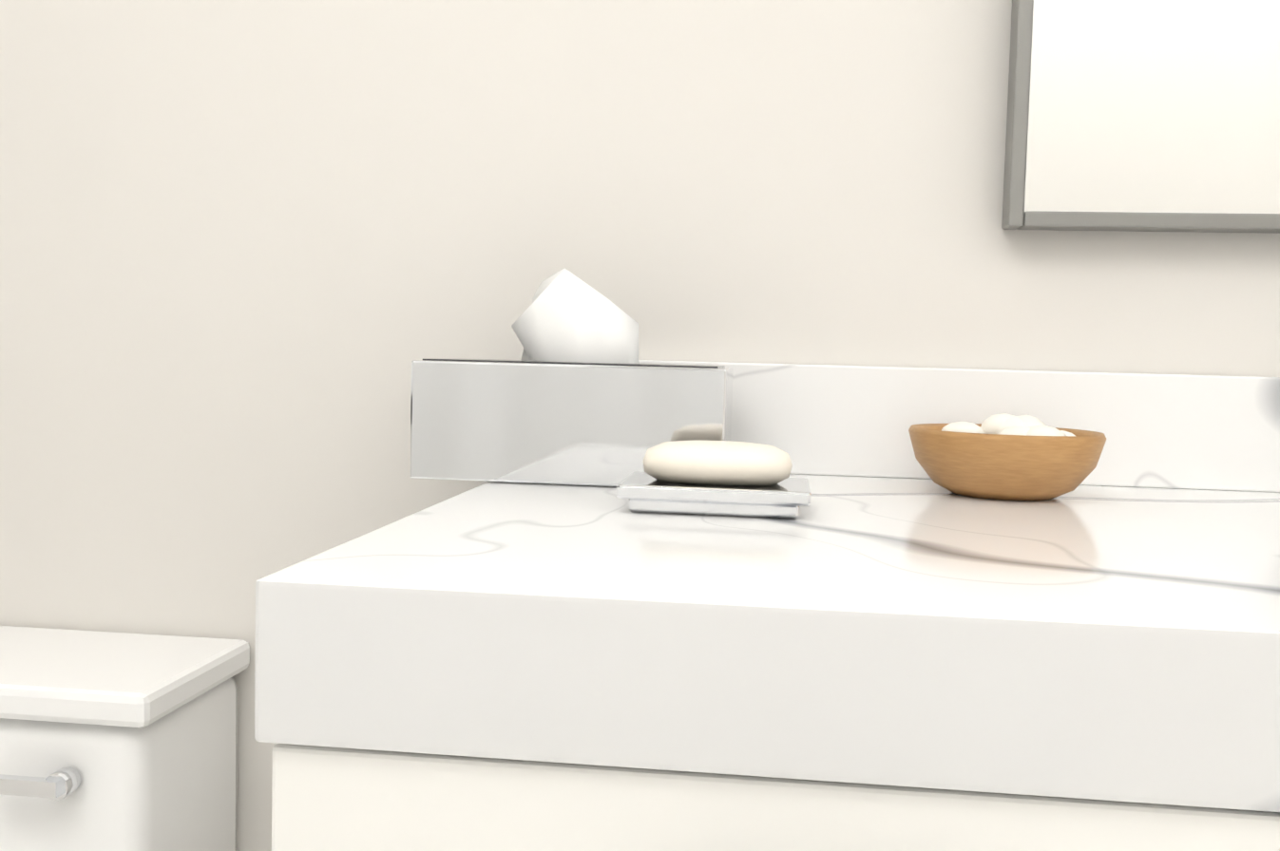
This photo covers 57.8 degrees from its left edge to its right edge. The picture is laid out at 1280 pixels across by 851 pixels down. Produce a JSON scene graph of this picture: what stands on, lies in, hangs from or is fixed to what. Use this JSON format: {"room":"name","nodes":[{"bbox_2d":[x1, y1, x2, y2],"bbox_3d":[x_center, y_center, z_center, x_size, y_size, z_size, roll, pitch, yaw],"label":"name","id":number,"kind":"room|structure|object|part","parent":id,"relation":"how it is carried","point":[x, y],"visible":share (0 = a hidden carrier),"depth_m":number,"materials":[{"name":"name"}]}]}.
{"room":"bathroom","nodes":[
{"label":"bathroom","id":0,"kind":"room"},
{"bbox_2d":[0,0,1279,850],"bbox_3d":[1.034,-0.178,1.094,4.120,2.440,0.120,2,4,7],"label":"wall","id":1,"kind":"structure","parent":0,"point":[257,257],"depth_m":1.18,"materials":[{"name":"white paint"}]},
{"bbox_2d":[638,360,1279,489],"bbox_3d":[0.946,0.020,1.042,2.128,0.107,0.022,2,4,7],"label":"backsplash","id":2,"kind":"structure","parent":1,"relation":"attached to","point":[1158,429],"depth_m":1.10,"materials":[{"name":"white stone"}]},
{"bbox_2d":[1001,0,1279,233],"bbox_3d":[0.799,-0.714,1.011,0.886,1.087,0.035,2,4,7],"label":"mirror","id":3,"kind":"object","parent":1,"relation":"attached to","point":[1143,115],"visible":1,"depth_m":1.06,"materials":[{"name":"clear glass"}]},
{"bbox_3d":[0.768,1.180,-0.248,4.240,0.120,3.000,2,4,7],"label":"floor","id":4,"kind":"structure","parent":0,"visible":0},
{"bbox_2d":[0,626,249,850],"bbox_3d":[-0.687,0.624,0.914,0.450,0.771,0.735,2,4,7],"label":"cabinet","id":5,"kind":"object","parent":4,"relation":"on","point":[109,741],"visible":1,"depth_m":1.05,"materials":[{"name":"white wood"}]},
{"bbox_3d":[-0.536,0.317,1.027,0.072,0.024,0.027,2,4,7],"label":"handle","id":6,"kind":"part","parent":5,"relation":"part of","materials":[{"name":"silver metal"}]},
{"bbox_3d":[-0.645,0.240,1.151,0.450,0.032,0.211,2,4,7],"label":"tank lid","id":7,"kind":"part","parent":5,"relation":"part of","materials":[{"name":"white ceramic"}]},
{"bbox_2d":[254,713,1279,850],"bbox_3d":[0.893,0.615,0.757,2.120,0.889,0.668,2,4,7],"label":"bathroom vanity","id":8,"kind":"object","parent":4,"relation":"on","point":[337,785],"depth_m":0.54,"materials":[{"name":"white paint"}]},
{"bbox_2d":[254,470,1279,782],"bbox_3d":[0.907,0.131,0.746,2.128,0.080,0.630,2,4,7],"label":"countertop","id":9,"kind":"structure","parent":8,"relation":"on","point":[1100,625],"depth_m":0.55,"materials":[{"name":"white stone"}]},
{"bbox_2d":[409,268,733,487],"bbox_3d":[-0.054,-0.047,1.044,0.270,0.187,0.136,2,4,7],"label":"tissue box","id":10,"kind":"object","parent":9,"relation":"on","point":[578,394],"visible":0.92,"depth_m":0.98,"materials":[{"name":"silver metal"}]},
{"bbox_2d":[616,440,811,518],"bbox_3d":[0.057,0.037,0.857,0.136,0.049,0.096,2,4,7],"label":"soap dish","id":11,"kind":"object","parent":9,"relation":"on","point":[729,478],"visible":1,"depth_m":0.82,"materials":[{"name":"white ceramic"}]},
{"bbox_2d":[616,471,811,518],"bbox_3d":[0.056,0.051,0.858,0.136,0.020,0.096,2,4,7],"label":"tray","id":12,"kind":"object","parent":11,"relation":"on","point":[766,494],"depth_m":0.82,"materials":[{"name":"white ceramic"}]},
{"bbox_2d":[908,413,1106,500],"bbox_3d":[0.313,0.024,0.996,0.162,0.070,0.162,2,4,7],"label":"bowl","id":13,"kind":"object","parent":9,"relation":"on","point":[1006,456],"visible":1,"depth_m":0.94,"materials":[{"name":"brown wood"}]},
{"bbox_3d":[0.083,0.237,0.549,0.532,0.144,0.020,2,4,7],"label":"drawer","id":14,"kind":"part","parent":8,"relation":"part of","materials":[{"name":"white paint"}]}
]}

